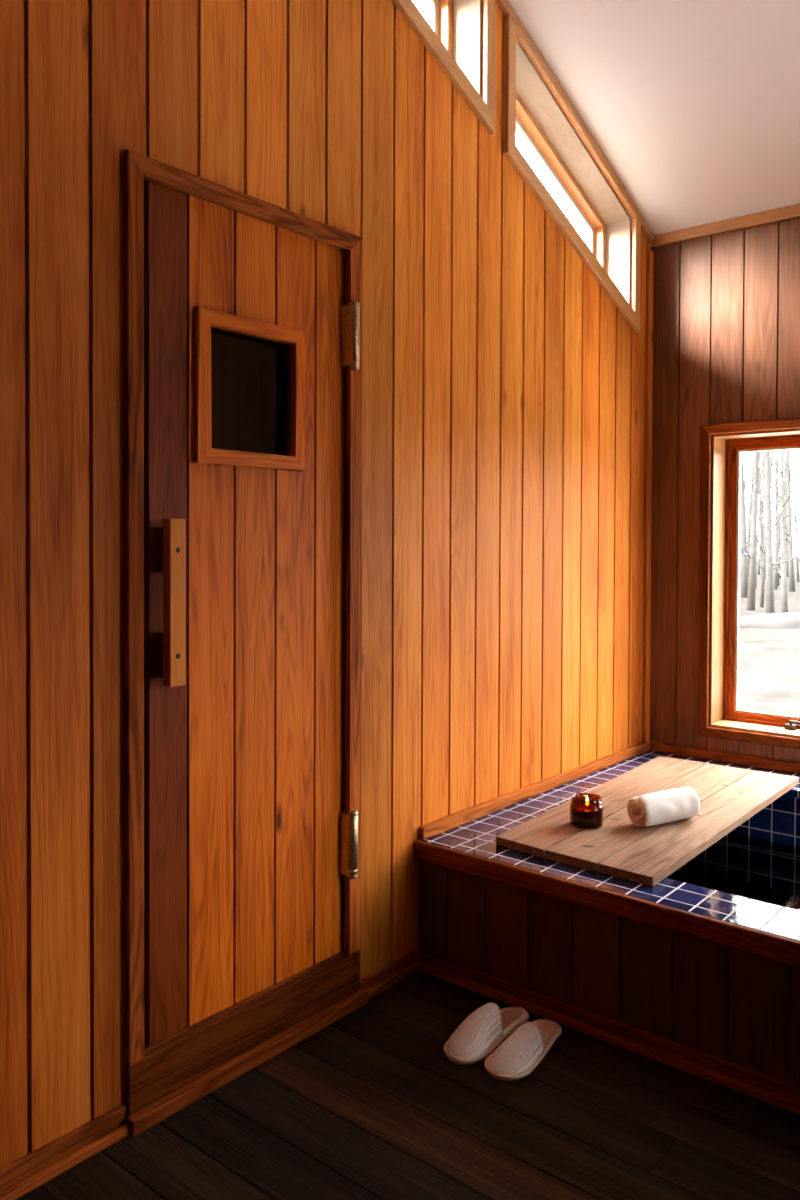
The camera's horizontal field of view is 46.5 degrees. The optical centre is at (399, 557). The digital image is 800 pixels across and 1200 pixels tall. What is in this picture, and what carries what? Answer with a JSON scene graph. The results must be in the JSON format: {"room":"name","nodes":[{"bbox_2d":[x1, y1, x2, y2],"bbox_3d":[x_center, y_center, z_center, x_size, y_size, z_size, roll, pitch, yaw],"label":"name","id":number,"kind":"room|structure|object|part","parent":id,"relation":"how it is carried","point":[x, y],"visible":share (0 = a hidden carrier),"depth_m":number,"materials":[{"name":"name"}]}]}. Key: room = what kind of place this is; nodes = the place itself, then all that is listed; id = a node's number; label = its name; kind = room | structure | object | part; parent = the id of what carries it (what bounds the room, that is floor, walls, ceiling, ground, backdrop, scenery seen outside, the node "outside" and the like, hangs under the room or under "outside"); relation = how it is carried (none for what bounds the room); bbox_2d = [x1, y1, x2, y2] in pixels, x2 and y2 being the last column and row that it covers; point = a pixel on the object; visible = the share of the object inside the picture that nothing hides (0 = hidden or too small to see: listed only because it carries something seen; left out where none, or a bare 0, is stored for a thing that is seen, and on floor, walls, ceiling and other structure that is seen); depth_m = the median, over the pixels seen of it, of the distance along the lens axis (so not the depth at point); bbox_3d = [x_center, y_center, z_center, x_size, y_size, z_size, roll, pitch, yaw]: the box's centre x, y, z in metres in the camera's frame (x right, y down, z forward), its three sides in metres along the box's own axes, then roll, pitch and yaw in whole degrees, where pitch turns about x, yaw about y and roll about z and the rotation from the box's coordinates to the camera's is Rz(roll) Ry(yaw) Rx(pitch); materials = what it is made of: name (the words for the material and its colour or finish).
{"room":"spa bathroom","nodes":[
{"label":"spa bathroom","id":0,"kind":"room"},
{"bbox_2d":[0,0,650,1168],"bbox_3d":[-0.874,-1.357,2.072,0.220,5.436,6.200,1,1,40],"label":"wall","id":1,"kind":"structure","parent":0,"point":[504,387],"depth_m":2.78,"materials":[{"name":"brown wood"}]},
{"bbox_2d":[0,949,420,1199],"bbox_3d":[-1.345,1.343,1.359,0.036,0.066,4.443,1,1,40],"label":"baseboard","id":2,"kind":"structure","parent":1,"relation":"attached to","point":[34,1169],"depth_m":2.10,"materials":[{"name":"brown wood"}]},
{"bbox_2d":[125,948,359,1117],"bbox_3d":[-0.467,1.276,2.590,0.221,0.157,0.818,1,1,40],"label":"trim","id":3,"kind":"structure","parent":1,"relation":"attached to","point":[177,1060],"depth_m":2.46,"materials":[{"name":"brown wood"}]},
{"bbox_2d":[123,149,362,1064],"bbox_3d":[-0.466,0.199,2.574,0.232,2.311,0.818,1,1,40],"label":"trim","id":4,"kind":"structure","parent":1,"relation":"attached to","point":[138,168],"depth_m":2.22,"materials":[{"name":"brown wood"}]},
{"bbox_2d":[127,989,367,1136],"bbox_3d":[-0.372,1.338,2.510,0.029,0.037,0.831,1,1,40],"label":"trim","id":5,"kind":"structure","parent":1,"relation":"attached to","point":[174,1102],"depth_m":2.44,"materials":[{"name":"brown wood"}]},
{"bbox_2d":[143,181,359,1045],"bbox_3d":[-0.377,0.141,2.534,0.108,2.110,0.718,1,1,40],"label":"door","id":6,"kind":"structure","parent":1,"relation":"in","point":[250,335],"depth_m":2.49,"materials":[{"name":"brown wood"}]},
{"bbox_3d":[-0.549,0.110,2.265,0.030,0.407,0.046,1,1,40],"label":"handle","id":7,"kind":"part","parent":6,"relation":"part of","materials":[{"name":"brown wood"}]},
{"bbox_2d":[391,0,494,134],"bbox_3d":[-0.100,-1.996,2.970,0.232,0.966,1.105,1,1,40],"label":"window","id":8,"kind":"structure","parent":1,"relation":"in","point":[451,33],"depth_m":3.30,"materials":[{"name":"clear wood"}]},
{"bbox_3d":[-0.140,-2.024,3.002,0.048,0.820,0.983,1,1,40],"label":"frame","id":9,"kind":"part","parent":8,"relation":"part of","materials":[{"name":"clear wood"}]},
{"bbox_2d":[419,741,650,839],"bbox_3d":[0.627,0.903,3.748,0.022,0.042,1.753,1,1,40],"label":"trim","id":10,"kind":"structure","parent":1,"relation":"attached to","point":[436,827],"depth_m":3.55,"materials":[{"name":"brown wood"}]},
{"bbox_2d":[504,15,640,332],"bbox_3d":[0.659,-1.507,3.900,0.232,0.967,1.108,1,1,40],"label":"window","id":11,"kind":"structure","parent":1,"relation":"in","point":[531,111],"depth_m":3.93,"materials":[{"name":"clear wood"}]},
{"bbox_3d":[0.620,-1.534,3.933,0.048,0.824,0.986,1,1,40],"label":"frame","id":12,"kind":"part","parent":11,"relation":"part of","materials":[{"name":"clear wood"}]},
{"bbox_2d":[495,0,655,246],"bbox_3d":[-0.774,-2.750,1.970,0.026,2.644,6.200,1,1,40],"label":"trim","id":13,"kind":"structure","parent":1,"relation":"attached to","point":[504,6],"depth_m":3.76,"materials":[{"name":"brown wood"}]},
{"bbox_2d":[643,250,653,741],"bbox_3d":[1.172,-0.255,4.389,0.014,2.370,0.045,1,1,40],"label":"trim","id":14,"kind":"structure","parent":1,"relation":"attached to","point":[650,254],"depth_m":4.38,"materials":[{"name":"brown wood"}]},
{"bbox_2d":[16,971,799,1199],"bbox_3d":[0.552,1.538,0.837,4.070,0.300,6.350,1,1,40],"label":"floor","id":15,"kind":"structure","parent":0,"point":[371,1104],"depth_m":2.21,"materials":[{"name":"brown wood"}]},
{"bbox_2d":[444,1002,528,1064],"bbox_3d":[0.245,1.314,2.635,0.126,0.085,0.344,1,1,36],"label":"slipper","id":16,"kind":"object","parent":15,"relation":"on","point":[488,1026],"visible":0.99,"depth_m":2.56,"materials":[{"name":"white fabric"}]},
{"bbox_2d":[484,1019,561,1080],"bbox_3d":[0.353,1.324,2.552,0.126,0.068,0.332,1,1,39],"label":"slipper","id":17,"kind":"object","parent":15,"relation":"on","point":[524,1049],"visible":1,"depth_m":2.49,"materials":[{"name":"white fabric"}]},
{"bbox_2d":[414,750,799,1114],"bbox_3d":[1.518,1.302,2.991,2.370,0.726,1.793,1,1,40],"label":"soaking tub","id":18,"kind":"object","parent":15,"relation":"on","point":[703,982],"visible":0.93,"depth_m":2.64,"materials":[{"name":"wood"}]},
{"bbox_3d":[0.965,0.978,2.315,2.370,0.058,0.023,1,1,40],"label":"rim rail","id":19,"kind":"part","parent":18,"relation":"part of","materials":[{"name":"brown wood"}]},
{"bbox_3d":[1.522,1.152,3.009,2.350,0.405,1.757,1,1,40],"label":"panel","id":20,"kind":"part","parent":18,"relation":"part of","materials":[{"name":"brown wood"}]},
{"bbox_3d":[0.959,1.341,2.314,2.336,0.056,0.036,1,1,40],"label":"moulding","id":21,"kind":"part","parent":18,"relation":"part of","materials":[{"name":"brown wood"}]},
{"bbox_2d":[496,756,798,886],"bbox_3d":[0.947,0.916,3.420,0.627,0.028,1.464,1,1,40],"label":"plank cover","id":22,"kind":"object","parent":18,"relation":"on","point":[729,797],"visible":0.91,"depth_m":3.15,"materials":[{"name":"beige wood"}]},
{"bbox_2d":[570,793,602,828],"bbox_3d":[0.631,0.857,3.149,0.111,0.098,0.111,1,1,40],"label":"candle jar","id":23,"kind":"object","parent":22,"relation":"on","point":[586,809],"visible":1,"depth_m":3.11,"materials":[{"name":"orange glass"}]},
{"bbox_2d":[627,787,699,826],"bbox_3d":[0.901,0.850,3.178,0.264,0.112,0.117,0,1,-28],"label":"rolled towel","id":24,"kind":"object","parent":22,"relation":"on","point":[670,805],"visible":1,"depth_m":3.13,"materials":[{"name":"white fabric"}]},
{"bbox_2d":[666,833,799,910],"bbox_3d":[1.506,1.164,2.950,1.800,0.001,1.256,1,1,40],"label":"water","id":25,"kind":"object","parent":18,"relation":"in","point":[766,871],"visible":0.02,"depth_m":3.42,"materials":[{"name":"liquid"}]},
{"bbox_2d":[730,795,799,846],"bbox_3d":[1.506,1.317,2.953,1.860,0.698,1.316,1,1,40],"label":"basin","id":26,"kind":"object","parent":18,"relation":"in","point":[779,821],"depth_m":3.75,"materials":[{"name":"tile"}]},
{"bbox_2d":[508,0,799,234],"bbox_3d":[0.638,-2.832,0.848,4.070,2.959,6.570,1,1,40],"label":"ceiling","id":27,"kind":"structure","parent":0,"point":[693,105],"depth_m":3.57,"materials":[{"name":"white paint"}]},
{"bbox_2d":[650,217,799,762],"bbox_3d":[2.591,0.086,3.393,3.920,3.132,0.220,1,1,40],"label":"wall","id":28,"kind":"structure","parent":0,"point":[726,306],"depth_m":4.26,"materials":[{"name":"brown wood"}]},
{"bbox_2d":[650,741,799,773],"bbox_3d":[2.084,0.910,3.667,2.328,0.042,0.022,1,1,40],"label":"trim","id":29,"kind":"structure","parent":28,"relation":"attached to","point":[786,766],"depth_m":4.17,"materials":[{"name":"brown wood"}]},
{"bbox_2d":[655,203,799,246],"bbox_3d":[2.615,-1.458,3.195,3.674,0.052,0.022,1,1,40],"label":"trim","id":30,"kind":"structure","parent":28,"relation":"attached to","point":[792,211],"depth_m":4.13,"materials":[{"name":"brown wood"}]},
{"bbox_2d":[698,418,799,748],"bbox_3d":[2.027,0.115,3.839,1.538,1.411,0.232,1,1,40],"label":"window","id":31,"kind":"structure","parent":28,"relation":"in","point":[720,500],"depth_m":4.24,"materials":[{"name":"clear wood"}]},
{"bbox_3d":[2.080,0.115,3.900,1.429,1.304,0.060,1,1,40],"label":"frame","id":32,"kind":"part","parent":31,"relation":"part of","materials":[{"name":"brown wood"}]},
{"bbox_3d":[1.812,0.112,4.122,0.698,1.274,0.040,1,1,40],"label":"sash","id":33,"kind":"part","parent":31,"relation":"part of","materials":[{"name":"brown wood"}]},
{"label":"outside","id":34,"kind":"structure","parent":0,"visible":0},
{"bbox_2d":[738,557,799,715],"bbox_3d":[1.174,1.666,4.443,220.000,0.389,220.000,1,1,40],"label":"ground","id":35,"kind":"structure","parent":34,"point":[769,659],"depth_m":13.27,"materials":[{"name":"white snow"}]},
{"bbox_2d":[740,452,751,577],"bbox_3d":[16.475,-3.266,44.334,1.365,9.025,1.119,1,1,26],"label":"bare tree","id":36,"kind":"object","parent":35,"relation":"on","point":[746,460],"visible":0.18,"depth_m":44.38,"materials":[{"name":"grey plant"}]},
{"bbox_2d":[745,455,753,578],"bbox_3d":[15.534,-4.795,40.655,1.468,12.262,1.602,0,1,-2],"label":"bare tree","id":37,"kind":"object","parent":35,"relation":"on","point":[752,468],"visible":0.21,"depth_m":40.80,"materials":[{"name":"grey plant"}]},
{"bbox_2d":[740,452,761,585],"bbox_3d":[11.087,-4.178,30.351,1.478,11.310,1.354,0,1,4],"label":"bare tree","id":38,"kind":"object","parent":35,"relation":"on","point":[745,452],"visible":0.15,"depth_m":30.54,"materials":[{"name":"grey plant"}]},
{"bbox_2d":[741,462,760,511],"bbox_3d":[9.745,-4.213,27.200,1.628,11.457,0.889,1,1,24],"label":"bare tree","id":39,"kind":"object","parent":35,"relation":"on","point":[742,462],"visible":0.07,"depth_m":27.19,"materials":[{"name":"grey plant"}]},
{"bbox_2d":[740,451,762,597],"bbox_3d":[10.584,-3.770,29.242,1.598,10.564,1.310,0,1,13],"label":"bare tree","id":40,"kind":"object","parent":35,"relation":"on","point":[744,588],"visible":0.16,"depth_m":29.14,"materials":[{"name":"grey plant"}]},
{"bbox_2d":[749,451,764,587],"bbox_3d":[13.943,-3.123,35.836,1.254,8.989,0.933,0,1,-6],"label":"bare tree","id":41,"kind":"object","parent":35,"relation":"on","point":[763,461],"visible":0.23,"depth_m":35.77,"materials":[{"name":"grey plant"}]},
{"bbox_2d":[740,451,776,609],"bbox_3d":[9.236,-5.355,24.047,1.144,13.926,2.006,0,1,-31],"label":"bare tree","id":42,"kind":"object","parent":35,"relation":"on","point":[752,562],"visible":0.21,"depth_m":24.14,"materials":[{"name":"grey plant"}]},
{"bbox_2d":[752,451,765,579],"bbox_3d":[16.613,-3.466,42.786,1.178,9.498,1.437,0,1,-7],"label":"bare tree","id":43,"kind":"object","parent":35,"relation":"on","point":[759,451],"visible":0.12,"depth_m":42.60,"materials":[{"name":"grey plant"}]},
{"bbox_2d":[757,463,764,574],"bbox_3d":[19.671,-3.301,50.491,0.963,8.905,1.143,0,1,-13],"label":"bare tree","id":44,"kind":"object","parent":35,"relation":"on","point":[759,560],"visible":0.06,"depth_m":50.53,"materials":[{"name":"grey plant"}]},
{"bbox_2d":[751,451,774,580],"bbox_3d":[14.268,-3.861,36.880,1.530,10.507,1.322,0,1,-22],"label":"bare tree","id":45,"kind":"object","parent":35,"relation":"on","point":[760,535],"visible":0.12,"depth_m":37.04,"materials":[{"name":"grey plant"}]},
{"bbox_2d":[757,452,772,574],"bbox_3d":[18.415,-4.401,47.269,1.171,11.282,1.574,0,1,14],"label":"bare tree","id":46,"kind":"object","parent":35,"relation":"on","point":[764,452],"visible":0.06,"depth_m":47.08,"materials":[{"name":"grey plant"}]},
{"bbox_2d":[743,450,789,606],"bbox_3d":[10.325,-3.622,25.707,1.511,10.372,1.305,1,1,20],"label":"bare tree","id":47,"kind":"object","parent":35,"relation":"on","point":[772,451],"visible":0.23,"depth_m":25.76,"materials":[{"name":"grey plant"}]},
{"bbox_2d":[739,612,799,628],"bbox_3d":[7.967,1.329,18.945,3.120,0.420,1.539,1,1,22],"label":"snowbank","id":48,"kind":"object","parent":35,"relation":"on","point":[789,620],"visible":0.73,"depth_m":18.63,"materials":[{"name":"white snow"}]},
{"bbox_2d":[745,451,799,613],"bbox_3d":[8.083,-4.642,20.225,1.787,12.577,0.976,1,1,28],"label":"bare tree","id":49,"kind":"object","parent":35,"relation":"on","point":[769,596],"visible":0.3,"depth_m":20.20,"materials":[{"name":"grey plant"}]},
{"bbox_2d":[763,450,787,585],"bbox_3d":[15.360,-3.859,37.559,1.301,10.492,1.587,0,1,7],"label":"bare tree","id":50,"kind":"object","parent":35,"relation":"on","point":[779,531],"visible":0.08,"depth_m":37.80,"materials":[{"name":"grey plant"}]},
{"bbox_2d":[755,450,799,612],"bbox_3d":[8.992,-3.419,21.978,1.089,10.075,1.293,1,1,30],"label":"bare tree","id":51,"kind":"object","parent":35,"relation":"on","point":[784,598],"visible":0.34,"depth_m":21.93,"materials":[{"name":"grey plant"}]},
{"bbox_2d":[759,450,796,589],"bbox_3d":[13.724,-4.234,33.992,1.461,11.386,1.231,0,1,-21],"label":"bare tree","id":52,"kind":"object","parent":35,"relation":"on","point":[775,574],"visible":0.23,"depth_m":33.92,"materials":[{"name":"grey plant"}]},
{"bbox_2d":[773,450,786,577],"bbox_3d":[17.977,-4.040,44.388,1.151,10.648,1.367,0,1,-32],"label":"bare tree","id":53,"kind":"object","parent":35,"relation":"on","point":[775,450],"visible":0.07,"depth_m":44.40,"materials":[{"name":"grey plant"}]},
{"bbox_2d":[774,451,795,544],"bbox_3d":[20.117,-3.558,48.414,1.180,9.518,1.440,1,1,37],"label":"bare tree","id":54,"kind":"object","parent":35,"relation":"on","point":[785,451],"visible":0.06,"depth_m":48.38,"materials":[{"name":"grey plant"}]},
{"bbox_2d":[772,450,798,536],"bbox_3d":[21.401,-4.272,51.720,1.399,10.901,1.178,0,1,-16],"label":"bare tree","id":55,"kind":"object","parent":35,"relation":"on","point":[790,450],"visible":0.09,"depth_m":51.68,"materials":[{"name":"grey plant"}]},
{"bbox_2d":[778,449,799,591],"bbox_3d":[13.634,-4.139,32.379,1.597,11.246,1.612,0,1,-30],"label":"bare tree","id":56,"kind":"object","parent":35,"relation":"on","point":[791,580],"visible":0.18,"depth_m":32.31,"materials":[{"name":"grey plant"}]},
{"bbox_2d":[779,450,798,576],"bbox_3d":[18.973,-4.961,45.376,1.629,12.467,1.493,0,1,-30],"label":"bare tree","id":57,"kind":"object","parent":35,"relation":"on","point":[785,450],"visible":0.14,"depth_m":45.67,"materials":[{"name":"grey plant"}]},
{"bbox_2d":[780,449,797,556],"bbox_3d":[16.875,-3.321,40.340,1.352,9.280,1.168,0,1,-5],"label":"bare tree","id":58,"kind":"object","parent":35,"relation":"on","point":[790,449],"visible":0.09,"depth_m":40.27,"materials":[{"name":"grey plant"}]},
{"bbox_2d":[785,450,799,580],"bbox_3d":[17.592,-4.503,41.748,1.212,11.682,1.630,0,1,-11],"label":"bare tree","id":59,"kind":"object","parent":35,"relation":"on","point":[793,464],"visible":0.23,"depth_m":41.53,"materials":[{"name":"grey plant"}]},
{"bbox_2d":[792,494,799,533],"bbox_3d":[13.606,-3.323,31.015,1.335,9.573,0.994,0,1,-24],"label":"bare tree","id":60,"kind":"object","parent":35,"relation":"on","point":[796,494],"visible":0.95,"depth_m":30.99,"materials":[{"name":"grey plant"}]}
]}

